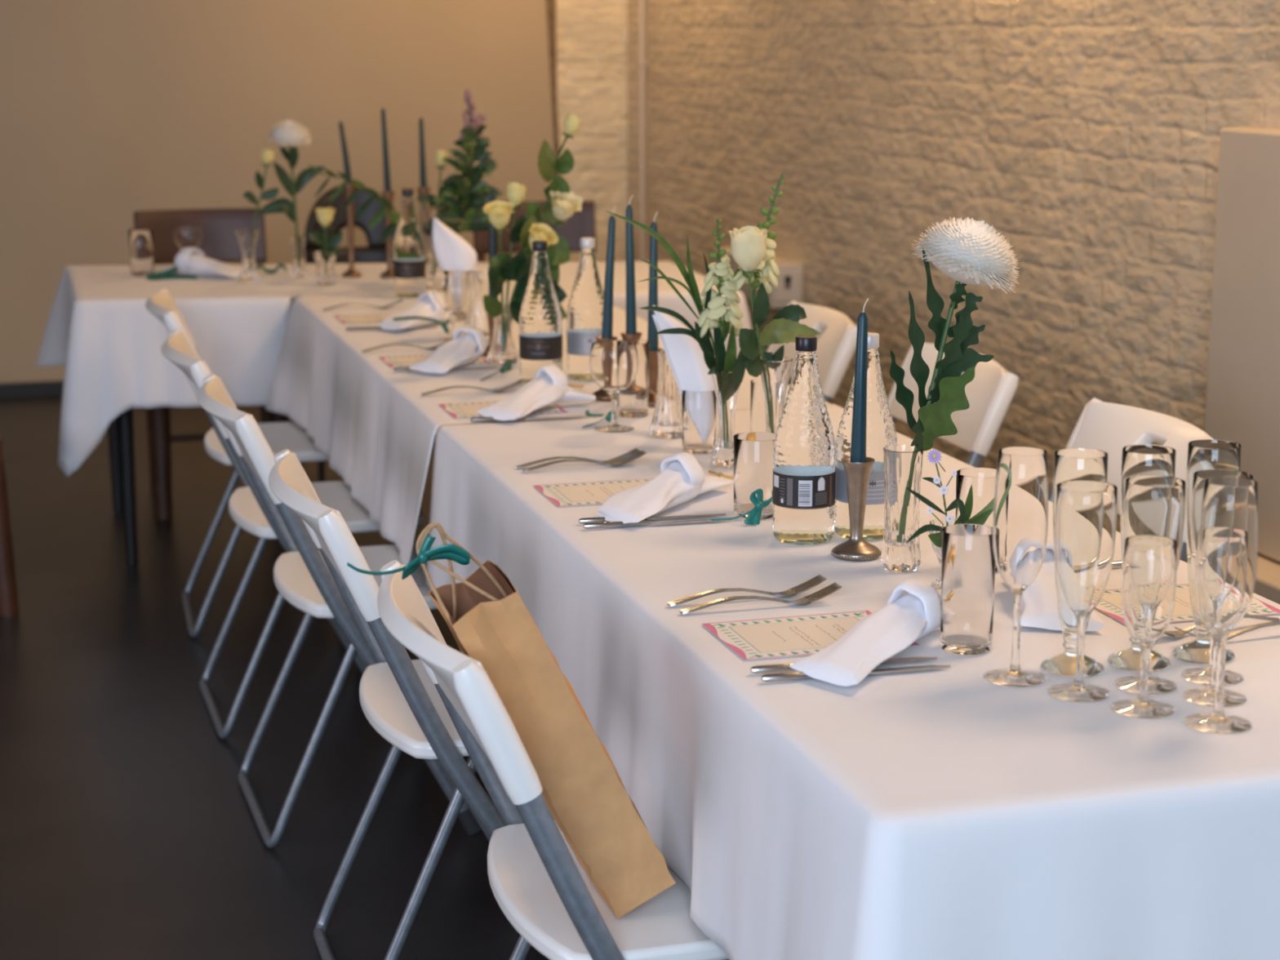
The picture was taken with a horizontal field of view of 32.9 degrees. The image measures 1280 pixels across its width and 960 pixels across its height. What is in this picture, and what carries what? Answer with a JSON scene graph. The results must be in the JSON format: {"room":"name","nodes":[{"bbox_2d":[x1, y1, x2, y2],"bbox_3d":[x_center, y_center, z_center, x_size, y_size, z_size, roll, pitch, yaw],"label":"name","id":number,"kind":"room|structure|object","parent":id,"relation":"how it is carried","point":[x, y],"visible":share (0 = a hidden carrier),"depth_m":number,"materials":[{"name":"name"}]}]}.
{"room":"banquet hall","nodes":[
{"label":"banquet hall","id":0,"kind":"room"},
{"bbox_2d":[0,395,728,959],"bbox_3d":[-1.329,0.941,2.820,6.630,0.100,12.650,-3,12,-16],"label":"floor","id":1,"kind":"structure","parent":0,"point":[129,830],"depth_m":4.35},
{"bbox_2d":[0,435,19,617],"bbox_3d":[-1.870,-0.109,5.428,0.500,0.888,0.414,-6,13,-25],"label":"wooden chair","id":2,"kind":"object","parent":1,"relation":"on","point":[9,605],"visible":1,"depth_m":5.40,"materials":[{"name":"brown wood"}]},
{"bbox_2d":[107,297,296,565],"bbox_3d":[-0.725,-0.211,6.274,1.883,0.735,0.829,-1,12,-6],"label":"table","id":3,"kind":"object","parent":1,"relation":"on","point":[120,429],"visible":0.16,"depth_m":5.92,"materials":[{"name":"grey"}]},
{"bbox_2d":[35,261,751,476],"bbox_3d":[-0.754,-0.356,6.260,2.100,0.462,1.037,-1,12,-6],"label":"tablecloth","id":4,"kind":"object","parent":3,"relation":"on","point":[100,326],"visible":0.52,"depth_m":5.75,"materials":[{"name":"white fabric"}]},
{"bbox_2d":[128,228,154,276],"bbox_3d":[-1.435,-0.655,6.235,0.068,0.133,0.068,-3,12,-16],"label":"tumbler","id":5,"kind":"object","parent":4,"relation":"on","point":[140,240],"visible":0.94,"depth_m":6.21,"materials":[{"name":"clear glass"}]},
{"bbox_2d":[162,247,241,277],"bbox_3d":[-1.252,-0.626,6.222,0.279,0.078,0.110,5,13,22],"label":"napkin","id":6,"kind":"object","parent":4,"relation":"on","point":[195,263],"visible":0.87,"depth_m":6.21,"materials":[{"name":"white fabric"}]},
{"bbox_2d":[235,229,261,283],"bbox_3d":[-1.098,-0.628,6.073,0.069,0.145,0.069,-3,12,-16],"label":"bud vase","id":7,"kind":"object","parent":4,"relation":"on","point":[247,239],"visible":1,"depth_m":6.06,"materials":[{"name":"clear glass"}]},
{"bbox_2d":[290,235,306,278],"bbox_3d":[-0.973,-0.636,6.171,0.044,0.120,0.043,-3,12,-16],"label":"bud vase","id":8,"kind":"object","parent":4,"relation":"on","point":[298,242],"visible":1,"depth_m":6.16,"materials":[{"name":"clear glass"}]},
{"bbox_2d":[257,120,324,235],"bbox_3d":[-0.989,-0.810,6.130,0.154,0.413,0.129,5,13,23],"label":"chrysanthemum","id":9,"kind":"object","parent":8,"relation":"in","point":[291,133],"visible":1,"depth_m":6.11,"materials":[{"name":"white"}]},
{"bbox_2d":[314,251,337,285],"bbox_3d":[-0.873,-0.588,6.014,0.063,0.090,0.062,-3,12,-16],"label":"bud vase","id":10,"kind":"object","parent":4,"relation":"on","point":[325,273],"visible":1,"depth_m":5.99,"materials":[{"name":"clear glass"}]},
{"bbox_2d":[308,206,342,259],"bbox_3d":[-0.870,-0.658,5.990,0.068,0.192,0.072,7,14,31],"label":"rose","id":11,"kind":"object","parent":10,"relation":"in","point":[325,215],"visible":1,"depth_m":5.99,"materials":[{"name":"green"}]},
{"bbox_2d":[133,208,289,519],"bbox_3d":[-1.321,-0.371,6.677,0.414,0.888,0.500,-3,12,-16],"label":"wooden chair","id":12,"kind":"object","parent":1,"relation":"on","point":[220,242],"visible":0.51,"depth_m":6.77,"materials":[{"name":"brown wood"}]},
{"bbox_2d":[145,288,328,638],"bbox_3d":[-0.943,-0.056,5.373,0.523,0.805,0.485,-3,12,-14],"label":"folding chair","id":13,"kind":"object","parent":1,"relation":"on","point":[280,436],"visible":0.52,"depth_m":5.29,"materials":[{"name":"white plastic"}]},
{"bbox_2d":[160,329,424,739],"bbox_3d":[-0.741,0.098,4.639,0.523,0.805,0.485,-4,12,-17],"label":"folding chair","id":14,"kind":"object","parent":1,"relation":"on","point":[246,508],"visible":0.59,"depth_m":4.53,"materials":[{"name":"white plastic"}]},
{"bbox_2d":[196,373,481,848],"bbox_3d":[-0.542,0.223,4.042,0.524,0.805,0.486,-4,12,-18],"label":"folding chair","id":15,"kind":"object","parent":1,"relation":"on","point":[302,576],"visible":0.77,"depth_m":3.88,"materials":[{"name":"white plastic"}]},
{"bbox_2d":[300,186,435,482],"bbox_3d":[-0.899,-0.476,7.057,0.402,0.937,0.532,-3,12,-16],"label":"chair","id":16,"kind":"object","parent":1,"relation":"on","point":[375,253],"visible":0.36,"depth_m":7.18,"materials":[{"name":"black plastic"}]},
{"bbox_2d":[268,448,506,959],"bbox_3d":[-0.287,0.377,3.305,0.524,0.805,0.486,-4,12,-16],"label":"folding chair","id":17,"kind":"object","parent":1,"relation":"on","point":[398,699],"visible":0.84,"depth_m":3.13,"materials":[{"name":"white plastic"}]},
{"bbox_2d":[473,200,596,262],"bbox_3d":[-0.311,-0.433,6.966,0.414,0.888,0.500,-2,12,-9],"label":"wooden chair","id":18,"kind":"object","parent":1,"relation":"on","point":[582,224],"visible":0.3,"depth_m":7.10,"materials":[{"name":"brown wood"}]},
{"bbox_2d":[377,560,728,959],"bbox_3d":[-0.039,0.525,2.599,0.524,0.805,0.486,-3,12,-16],"label":"folding chair","id":19,"kind":"object","parent":1,"relation":"on","point":[537,881],"visible":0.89,"depth_m":2.42,"materials":[{"name":"white plastic"}]},
{"bbox_2d":[346,523,675,919],"bbox_3d":[-0.149,0.270,2.453,0.357,0.455,0.140,-3,12,-16],"label":"paper bag","id":20,"kind":"object","parent":19,"relation":"on","point":[488,620],"visible":0.96,"depth_m":2.41,"materials":[{"name":"brown"}]},
{"bbox_2d":[767,300,857,403],"bbox_3d":[0.217,0.016,5.022,0.523,0.805,0.485,-3,12,-13],"label":"folding chair","id":21,"kind":"object","parent":1,"relation":"on","point":[837,345],"visible":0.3,"depth_m":4.85,"materials":[{"name":"white plastic"}]},
{"bbox_2d":[887,342,1018,467],"bbox_3d":[0.444,0.154,4.365,0.523,0.805,0.485,-3,12,-15],"label":"folding chair","id":22,"kind":"object","parent":1,"relation":"on","point":[989,395],"visible":0.27,"depth_m":4.18,"materials":[{"name":"white plastic"}]},
{"bbox_2d":[1048,397,1213,562],"bbox_3d":[0.662,0.303,3.651,0.524,0.805,0.486,-3,12,-14],"label":"folding chair","id":23,"kind":"object","parent":1,"relation":"on","point":[1108,428],"visible":0.18,"depth_m":3.69,"materials":[{"name":"white plastic"}]},
{"bbox_3d":[0.050,0.283,3.913,0.728,0.735,3.768,-3,12,-16],"label":"trestle table","id":24,"kind":"object","parent":1,"relation":"on","visible":0},
{"bbox_2d":[265,285,830,564],"bbox_3d":[-0.287,-0.175,4.951,0.927,0.288,2.029,-3,12,-16],"label":"tablecloth","id":25,"kind":"object","parent":24,"relation":"on","point":[372,423],"visible":0.48,"depth_m":4.64,"materials":[{"name":"white fabric"}]},
{"bbox_2d":[392,188,426,297],"bbox_3d":[-0.608,-0.623,5.692,0.086,0.283,0.087,-3,12,-16],"label":"water bottle","id":26,"kind":"object","parent":25,"relation":"on","point":[409,262],"visible":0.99,"depth_m":5.67,"materials":[{"name":"clear glass"}]},
{"bbox_2d":[378,290,456,329],"bbox_3d":[-0.529,-0.405,5.125,0.098,0.077,0.222,7,14,29],"label":"napkin","id":27,"kind":"object","parent":25,"relation":"on","point":[427,306],"visible":0.87,"depth_m":5.10,"materials":[{"name":"white fabric"}]},
{"bbox_2d":[418,202,447,291],"bbox_3d":[-0.555,-0.628,5.835,0.077,0.234,0.077,-3,12,-16],"label":"bud vase","id":28,"kind":"object","parent":25,"relation":"on","point":[428,211],"visible":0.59,"depth_m":5.81,"materials":[{"name":"clear glass"}]},
{"bbox_2d":[308,164,426,259],"bbox_3d":[-0.714,-0.693,5.773,0.338,0.302,0.042,-3,12,-16],"label":"fern spray","id":29,"kind":"object","parent":28,"relation":"in","point":[385,204],"visible":0.79,"depth_m":5.76,"materials":[{"name":"green plant"}]},
{"bbox_2d":[428,88,503,234],"bbox_3d":[-0.473,-0.801,5.825,0.213,0.490,0.127,-3,12,-16],"label":"plant","id":30,"kind":"object","parent":28,"relation":"in","point":[474,218],"visible":0.98,"depth_m":5.81,"materials":[{"name":"green"}]},
{"bbox_2d":[408,325,486,373],"bbox_3d":[-0.385,-0.278,4.525,0.104,0.078,0.254,5,13,23],"label":"napkin","id":31,"kind":"object","parent":25,"relation":"on","point":[463,349],"visible":1,"depth_m":4.49,"materials":[{"name":"white fabric"}]},
{"bbox_2d":[431,270,470,340],"bbox_3d":[-0.429,-0.397,4.931,0.087,0.152,0.087,-3,12,-16],"label":"wine glass","id":32,"kind":"object","parent":25,"relation":"on","point":[451,288],"visible":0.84,"depth_m":4.89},
{"bbox_2d":[445,276,469,320],"bbox_3d":[-0.438,-0.444,5.269,0.078,0.106,0.078,-3,12,-16],"label":"tumbler","id":33,"kind":"object","parent":25,"relation":"on","point":[460,314],"visible":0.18,"depth_m":5.24,"materials":[{"name":"clear glass"}]},
{"bbox_2d":[431,217,477,276],"bbox_3d":[-0.449,-0.519,5.252,0.107,0.236,0.027,0,12,0],"label":"napkin","id":34,"kind":"object","parent":33,"relation":"in","point":[452,252],"visible":0.56,"depth_m":5.24,"materials":[{"name":"white fabric"}]},
{"bbox_2d":[461,269,489,346],"bbox_3d":[-0.353,-0.387,4.849,0.101,0.165,0.101,-3,12,-16],"label":"bud vase","id":35,"kind":"object","parent":25,"relation":"on","point":[477,316],"visible":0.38,"depth_m":4.82,"materials":[{"name":"clear glass"}]},
{"bbox_2d":[487,302,519,364],"bbox_3d":[-0.291,-0.311,4.585,0.068,0.125,0.068,-3,12,-16],"label":"bud vase","id":36,"kind":"object","parent":25,"relation":"on","point":[503,348],"visible":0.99,"depth_m":4.57,"materials":[{"name":"clear glass"}]},
{"bbox_2d":[483,200,527,317],"bbox_3d":[-0.283,-0.419,4.514,0.071,0.320,0.086,7,14,29],"label":"rose","id":37,"kind":"object","parent":36,"relation":"in","point":[499,212],"visible":1,"depth_m":4.51,"materials":[{"name":"green"}]},
{"bbox_2d":[489,182,527,304],"bbox_3d":[-0.282,-0.448,4.570,0.114,0.355,0.060,-10,15,-39],"label":"rose","id":38,"kind":"object","parent":36,"relation":"in","point":[516,193],"visible":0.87,"depth_m":4.55,"materials":[{"name":"green"}]},
{"bbox_2d":[509,222,558,324],"bbox_3d":[-0.233,-0.400,4.533,0.136,0.276,0.066,6,13,26],"label":"rose","id":39,"kind":"object","parent":36,"relation":"in","point":[539,232],"visible":0.61,"depth_m":4.52,"materials":[{"name":"green"}]},
{"bbox_2d":[511,113,582,315],"bbox_3d":[-0.209,-0.524,4.588,0.195,0.496,0.039,-7,14,-29],"label":"rose","id":40,"kind":"object","parent":36,"relation":"in","point":[548,164],"visible":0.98,"depth_m":4.57,"materials":[{"name":"green"}]},
{"bbox_2d":[511,191,582,324],"bbox_3d":[-0.198,-0.441,4.579,0.176,0.338,0.088,-9,15,-35],"label":"rose","id":41,"kind":"object","parent":36,"relation":"in","point":[558,253],"visible":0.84,"depth_m":4.58,"materials":[{"name":"green"}]},
{"bbox_2d":[475,364,595,420],"bbox_3d":[-0.189,-0.167,3.989,0.106,0.074,0.273,7,14,32],"label":"napkin","id":42,"kind":"object","parent":25,"relation":"on","point":[549,386],"visible":1,"depth_m":3.97,"materials":[{"name":"white fabric"}]},
{"bbox_2d":[519,240,562,384],"bbox_3d":[-0.198,-0.333,4.305,0.086,0.283,0.087,-3,12,-16],"label":"water bottle","id":43,"kind":"object","parent":25,"relation":"on","point":[540,329],"visible":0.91,"depth_m":4.28,"materials":[{"name":"clear glass"}]},
{"bbox_2d":[566,237,604,380],"bbox_3d":[-0.105,-0.345,4.365,0.086,0.283,0.087,-3,12,-16],"label":"water bottle","id":44,"kind":"object","parent":25,"relation":"on","point":[585,305],"visible":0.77,"depth_m":4.33,"materials":[{"name":"clear glass"}]},
{"bbox_2d":[591,336,617,400],"bbox_3d":[-0.063,-0.213,4.137,0.060,0.118,0.060,-3,12,-16],"label":"candlestick","id":45,"kind":"object","parent":25,"relation":"on","point":[601,395],"visible":0.33,"depth_m":4.12,"materials":[{"name":"brown metal"}]},
{"bbox_2d":[601,205,616,338],"bbox_3d":[-0.059,-0.381,4.103,0.031,0.275,0.022,-3,12,-16],"label":"candle","id":46,"kind":"object","parent":45,"relation":"on","point":[607,313],"visible":0.77,"depth_m":4.10,"materials":[{"name":"teal wax"}]},
{"bbox_2d":[620,332,642,340],"bbox_3d":[-0.016,-0.218,4.140,0.060,0.126,0.060,-3,12,-16],"label":"candlestick","id":47,"kind":"object","parent":25,"relation":"on","point":[624,336],"visible":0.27,"depth_m":4.11,"materials":[{"name":"brown metal"}]},
{"bbox_2d":[625,195,636,334],"bbox_3d":[-0.017,-0.395,4.103,0.022,0.287,0.022,-3,12,-16],"label":"candle","id":48,"kind":"object","parent":47,"relation":"in","point":[631,317],"visible":0.84,"depth_m":4.10,"materials":[{"name":"teal wax"}]},
{"bbox_2d":[648,348,663,406],"bbox_3d":[0.024,-0.194,4.076,0.060,0.104,0.060,-3,12,-16],"label":"candlestick","id":49,"kind":"object","parent":25,"relation":"on","point":[653,356],"visible":0.46,"depth_m":4.06,"materials":[{"name":"brown metal"}]},
{"bbox_2d":[647,212,658,351],"bbox_3d":[0.024,-0.358,4.042,0.022,0.283,0.022,-3,12,-16],"label":"candle","id":50,"kind":"object","parent":49,"relation":"on","point":[653,339],"visible":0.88,"depth_m":4.04,"materials":[{"name":"teal wax"}]},
{"bbox_2d":[425,404,1279,959],"bbox_3d":[0.291,0.279,3.025,0.888,0.392,2.128,-3,12,-16],"label":"tablecloth","id":51,"kind":"object","parent":24,"relation":"on","point":[952,813],"visible":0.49,"depth_m":2.24,"materials":[{"name":"white fabric"}]},
{"bbox_2d":[589,340,638,432],"bbox_3d":[-0.046,-0.165,3.808,0.087,0.152,0.087,-3,12,-16],"label":"wine glass","id":52,"kind":"object","parent":51,"relation":"on","point":[613,364],"visible":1,"depth_m":3.77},
{"bbox_2d":[533,478,694,506],"bbox_3d":[-0.041,0.018,3.306,0.212,0.001,0.156,-3,12,-16],"label":"menu card","id":53,"kind":"object","parent":51,"relation":"on","point":[564,495],"visible":0.47,"depth_m":3.31,"materials":[{"name":"white"}]},
{"bbox_2d":[617,339,648,417],"bbox_3d":[-0.013,-0.184,3.945,0.060,0.135,0.060,-3,12,-16],"label":"tumbler","id":54,"kind":"object","parent":51,"relation":"on","point":[633,402],"visible":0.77,"depth_m":3.93,"materials":[{"name":"clear glass"}]},
{"bbox_2d":[596,452,733,523],"bbox_3d":[0.037,-0.001,3.193,0.095,0.073,0.303,6,13,28],"label":"napkin","id":55,"kind":"object","parent":51,"relation":"on","point":[681,478],"visible":1,"depth_m":3.15,"materials":[{"name":"white fabric"}]},
{"bbox_2d":[649,349,681,438],"bbox_3d":[0.050,-0.150,3.749,0.068,0.148,0.068,-3,12,-16],"label":"bud vase","id":56,"kind":"object","parent":51,"relation":"on","point":[666,422],"visible":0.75,"depth_m":3.73,"materials":[{"name":"clear glass"}]},
{"bbox_2d":[681,389,716,454],"bbox_3d":[0.098,-0.099,3.609,0.058,0.106,0.058,-3,12,-16],"label":"tumbler","id":57,"kind":"object","parent":51,"relation":"on","point":[699,409],"visible":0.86,"depth_m":3.59,"materials":[{"name":"clear glass"}]},
{"bbox_2d":[652,304,714,396],"bbox_3d":[0.073,-0.174,3.592,0.106,0.234,0.024,0,12,0],"label":"napkin","id":58,"kind":"object","parent":57,"relation":"in","point":[684,354],"visible":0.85,"depth_m":3.58,"materials":[{"name":"white fabric"}]},
{"bbox_2d":[710,371,740,467],"bbox_3d":[0.140,-0.101,3.497,0.055,0.156,0.055,-3,12,-16],"label":"bud vase","id":59,"kind":"object","parent":51,"relation":"on","point":[722,456],"visible":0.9,"depth_m":3.49,"materials":[{"name":"clear glass"}]},
{"bbox_2d":[605,210,745,394],"bbox_3d":[0.056,-0.234,3.429,0.229,0.390,0.038,-3,12,-16],"label":"grass spray","id":60,"kind":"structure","parent":59,"relation":"in","point":[723,361],"depth_m":3.44,"materials":[{"name":"green plant"}]},
{"bbox_2d":[697,218,743,337],"bbox_3d":[0.127,-0.230,3.452,0.077,0.372,0.065,-3,12,-16],"label":"snapdragon","id":61,"kind":"object","parent":59,"relation":"in","point":[725,285],"visible":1,"depth_m":3.42,"materials":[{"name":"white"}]},
{"bbox_2d":[666,574,826,605],"bbox_3d":[0.132,0.137,2.681,0.204,0.021,0.025,-4,12,-17],"label":"fork","id":62,"kind":"object","parent":51,"relation":"on","point":[818,580],"visible":1,"depth_m":2.69,"materials":[{"name":"silver metal"}]},
{"bbox_2d":[733,431,775,519],"bbox_3d":[0.170,-0.006,3.137,0.070,0.117,0.070,-3,12,-16],"label":"tumbler","id":63,"kind":"object","parent":51,"relation":"on","point":[753,451],"visible":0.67,"depth_m":3.11,"materials":[{"name":"clear glass"}]},
{"bbox_2d":[680,582,841,613],"bbox_3d":[0.147,0.144,2.644,0.204,0.021,0.025,-3,12,-16],"label":"fork","id":64,"kind":"object","parent":51,"relation":"on","point":[834,587],"visible":1,"depth_m":2.65,"materials":[{"name":"silver metal"}]},
{"bbox_2d":[760,356,793,433],"bbox_3d":[0.215,-0.104,3.454,0.058,0.179,0.058,-3,12,-16],"label":"bud vase","id":65,"kind":"object","parent":51,"relation":"on","point":[776,375],"visible":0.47,"depth_m":3.43,"materials":[{"name":"clear glass"}]},
{"bbox_2d":[733,173,785,352],"bbox_3d":[0.187,-0.268,3.450,0.073,0.438,0.071,4,13,19],"label":"snapdragon","id":66,"kind":"object","parent":65,"relation":"in","point":[768,266],"visible":0.56,"depth_m":3.42,"materials":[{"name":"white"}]},
{"bbox_2d":[728,226,820,413],"bbox_3d":[0.211,-0.220,3.417,0.146,0.358,0.060,-3,12,-16],"label":"rose","id":67,"kind":"object","parent":65,"relation":"in","point":[748,243],"visible":0.99,"depth_m":3.40,"materials":[{"name":"green"}]},
{"bbox_2d":[772,335,835,545],"bbox_3d":[0.226,-0.056,2.973,0.087,0.283,0.087,-3,12,-16],"label":"water bottle","id":68,"kind":"object","parent":51,"relation":"on","point":[804,455],"visible":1,"depth_m":2.95,"materials":[{"name":"clear glass"}]},
{"bbox_2d":[702,610,919,660],"bbox_3d":[0.197,0.180,2.530,0.212,0.001,0.156,-3,12,-16],"label":"menu card","id":69,"kind":"object","parent":51,"relation":"on","point":[802,635],"visible":0.75,"depth_m":2.53,"materials":[{"name":"white"}]},
{"bbox_2d":[831,456,881,561],"bbox_3d":[0.290,0.037,2.893,0.069,0.132,0.068,-3,12,-16],"label":"candlestick","id":70,"kind":"object","parent":51,"relation":"on","point":[855,548],"visible":0.99,"depth_m":2.88,"materials":[{"name":"grey metal"}]},
{"bbox_2d":[849,297,868,462],"bbox_3d":[0.290,-0.120,2.860,0.022,0.240,0.022,-3,12,-16],"label":"candle","id":71,"kind":"object","parent":70,"relation":"on","point":[858,444],"visible":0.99,"depth_m":2.86,"materials":[{"name":"teal wax"}]},
{"bbox_2d":[789,578,941,686],"bbox_3d":[0.271,0.159,2.438,0.098,0.070,0.290,7,14,32],"label":"napkin","id":72,"kind":"object","parent":51,"relation":"on","point":[887,631],"visible":0.97,"depth_m":2.40,"materials":[{"name":"white fabric"}]},
{"bbox_2d":[834,332,897,540],"bbox_3d":[0.314,-0.062,3.000,0.086,0.283,0.087,-3,12,-16],"label":"water bottle","id":73,"kind":"object","parent":51,"relation":"on","point":[881,432],"visible":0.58,"depth_m":2.97,"materials":[{"name":"clear glass"}]},
{"bbox_2d":[880,444,924,572],"bbox_3d":[0.341,0.037,2.823,0.055,0.160,0.054,-3,12,-16],"label":"bud vase","id":74,"kind":"object","parent":51,"relation":"on","point":[903,466],"visible":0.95,"depth_m":2.81,"materials":[{"name":"clear glass"}]},
{"bbox_2d":[889,217,1019,451],"bbox_3d":[0.415,-0.130,2.808,0.142,0.423,0.151,7,14,30],"label":"chrysanthemum","id":75,"kind":"object","parent":74,"relation":"in","point":[969,251],"visible":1,"depth_m":2.78,"materials":[{"name":"green"}]},
{"bbox_2d":[928,518,956,594],"bbox_3d":[0.388,0.096,2.718,0.055,0.088,0.052,-3,12,-16],"label":"bud vase","id":76,"kind":"object","parent":51,"relation":"on","point":[936,584],"visible":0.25,"depth_m":2.71,"materials":[{"name":"clear glass"}]},
{"bbox_2d":[906,448,994,547],"bbox_3d":[0.394,0.028,2.694,0.144,0.140,0.024,-3,12,-16],"label":"sprig","id":77,"kind":"object","parent":76,"relation":"in","point":[980,518],"visible":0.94,"depth_m":2.69,"materials":[{"name":"green"}]},
{"bbox_2d":[939,524,995,655],"bbox_3d":[0.372,0.124,2.459,0.061,0.139,0.061,-3,12,-16],"label":"tumbler","id":78,"kind":"object","parent":51,"relation":"on","point":[968,563],"visible":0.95,"depth_m":2.44,"materials":[{"name":"clear glass"}]},
{"bbox_2d":[955,467,998,573],"bbox_3d":[0.443,0.053,2.824,0.064,0.129,0.064,-3,12,-16],"label":"tumbler","id":79,"kind":"object","parent":51,"relation":"on","point":[983,480],"visible":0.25,"depth_m":2.79,"materials":[{"name":"clear glass"}]},
{"bbox_2d":[983,446,1048,687],"bbox_3d":[0.408,0.092,2.336,0.068,0.252,0.068,-3,12,-16],"label":"champagne flute","id":80,"kind":"object","parent":51,"relation":"on","point":[1020,504],"visible":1,"depth_m":2.31,"materials":[{"name":"clear glass"}]},
{"bbox_2d":[1020,538,1106,631],"bbox_3d":[0.491,0.118,2.644,0.104,0.076,0.246,0,12,-2],"label":"napkin","id":81,"kind":"object","parent":51,"relation":"on","point":[1039,607],"visible":0.41,"depth_m":2.57,"materials":[{"name":"white fabric"}]},
{"bbox_2d":[1040,448,1107,677],"bbox_3d":[0.478,0.090,2.372,0.069,0.243,0.069,-3,12,-16],"label":"champagne flute","id":82,"kind":"object","parent":51,"relation":"on","point":[1069,464],"visible":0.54,"depth_m":2.37,"materials":[{"name":"clear glass"}]},
{"bbox_2d":[1046,480,1117,702],"bbox_3d":[0.467,0.117,2.285,0.067,0.225,0.067,-3,12,-16],"label":"champagne flute","id":83,"kind":"object","parent":51,"relation":"on","point":[1086,511],"visible":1,"depth_m":2.26,"materials":[{"name":"clear glass"}]},
{"bbox_2d":[1106,444,1176,671],"bbox_3d":[0.556,0.085,2.392,0.069,0.243,0.069,-3,12,-16],"label":"champagne flute","id":84,"kind":"object","parent":51,"relation":"on","point":[1138,460],"visible":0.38,"depth_m":2.38,"materials":[{"name":"clear glass"}]},
{"bbox_2d":[1110,534,1177,718],"bbox_3d":[0.523,0.150,2.235,0.066,0.180,0.066,-3,12,-16],"label":"champagne flute","id":85,"kind":"object","parent":51,"relation":"on","point":[1148,580],"visible":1,"depth_m":2.21,"materials":[{"name":"clear glass"}]},
{"bbox_2d":[1114,475,1186,694],"bbox_3d":[0.545,0.111,2.311,0.067,0.225,0.067,-3,12,-16],"label":"champagne flute","id":86,"kind":"object","parent":51,"relation":"on","point":[1154,504],"visible":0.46,"depth_m":2.27,"materials":[{"name":"clear glass"}]},
{"bbox_2d":[1094,583,1279,625],"bbox_3d":[0.659,0.151,2.666,0.212,0.001,0.156,-3,12,-15],"label":"menu card","id":87,"kind":"object","parent":51,"relation":"on","point":[1110,604],"visible":0.28,"depth_m":2.65,"materials":[{"name":"white"}]},
{"bbox_2d":[1172,439,1241,664],"bbox_3d":[0.636,0.079,2.420,0.069,0.243,0.069,-3,12,-16],"label":"champagne flute","id":88,"kind":"object","parent":51,"relation":"on","point":[1206,454],"visible":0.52,"depth_m":2.41,"materials":[{"name":"clear glass"}]},
{"bbox_2d":[1182,529,1247,706],"bbox_3d":[0.608,0.142,2.273,0.066,0.180,0.066,-3,12,-16],"label":"champagne flute","id":89,"kind":"object","parent":51,"relation":"on","point":[1205,696],"visible":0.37,"depth_m":2.28,"materials":[{"name":"clear glass"}]},
{"bbox_2d":[1180,469,1253,685],"bbox_3d":[0.624,0.105,2.341,0.067,0.225,0.067,-3,12,-16],"label":"champagne flute","id":90,"kind":"object","parent":51,"relation":"on","point":[1202,675],"visible":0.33,"depth_m":2.34,"materials":[{"name":"clear glass"}]},
{"bbox_2d":[1183,476,1257,733],"bbox_3d":[0.588,0.125,2.180,0.068,0.252,0.068,-3,12,-16],"label":"champagne flute","id":91,"kind":"object","parent":51,"relation":"on","point":[1228,540],"visible":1,"depth_m":2.15,"materials":[{"name":"clear glass"}]},
{"bbox_2d":[555,0,627,262],"bbox_3d":[-3.073,-1.776,8.356,6.630,2.950,0.200,-3,12,-16],"label":"wall","id":92,"kind":"structure","parent":0,"point":[591,35],"depth_m":9.15,"materials":[{"name":"white paint"}]},
{"bbox_2d":[0,380,63,397],"bbox_3d":[-3.265,-0.313,8.431,6.130,0.055,0.023,-3,12,-16],"label":"baseboard","id":93,"kind":"structure","parent":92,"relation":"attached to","point":[39,388],"depth_m":8.66,"materials":[{"name":"black paint"}]},
{"bbox_2d":[0,0,555,383],"bbox_3d":[-3.270,-1.737,8.171,6.145,2.950,0.048,-3,12,-16],"label":"wall","id":94,"kind":"structure","parent":92,"relation":"attached to","point":[111,110],"depth_m":8.67,"materials":[{"name":"beige paint"}]},
{"bbox_2d":[546,0,560,176],"bbox_3d":[-0.379,-1.916,9.005,0.167,2.951,0.027,-3,12,-16],"label":"trim","id":95,"kind":"structure","parent":92,"relation":"attached to","point":[550,4],"depth_m":9.03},
{"bbox_2d":[626,0,1279,563],"bbox_3d":[1.784,-0.720,3.293,0.200,2.950,12.450,-3,12,-16],"label":"wall","id":96,"kind":"structure","parent":0,"point":[1086,133],"depth_m":5.84,"materials":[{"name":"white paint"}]},
{"bbox_2d":[637,0,648,261],"bbox_3d":[0.012,-1.875,8.807,0.046,2.950,0.037,-3,12,-16],"label":"pipe","id":97,"kind":"object","parent":96,"relation":"attached to","point":[642,62],"visible":0.56,"depth_m":8.88,"materials":[{"name":"beige"}]},
{"bbox_2d":[713,247,802,308],"bbox_3d":[0.407,-0.709,7.547,0.114,0.145,0.629,-3,12,-16],"label":"box","id":98,"kind":"object","parent":96,"relation":"attached to","point":[788,289],"visible":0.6,"depth_m":7.26,"materials":[{"name":"beige plastic"}]},
{"bbox_2d":[1204,127,1279,562],"bbox_3d":[1.812,0.063,2.858,0.074,0.875,3.910,-3,12,-16],"label":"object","id":99,"kind":"structure","parent":96,"relation":"attached to","point":[1242,401],"depth_m":4.52,"materials":[{"name":"paint"}]},
{"bbox_2d":[1253,553,1279,604],"bbox_3d":[1.796,0.693,2.874,0.169,0.355,3.700,-3,12,-16],"label":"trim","id":100,"kind":"structure","parent":96,"relation":"attached to","point":[1267,584],"depth_m":4.38,"materials":[{"name":"paint"}]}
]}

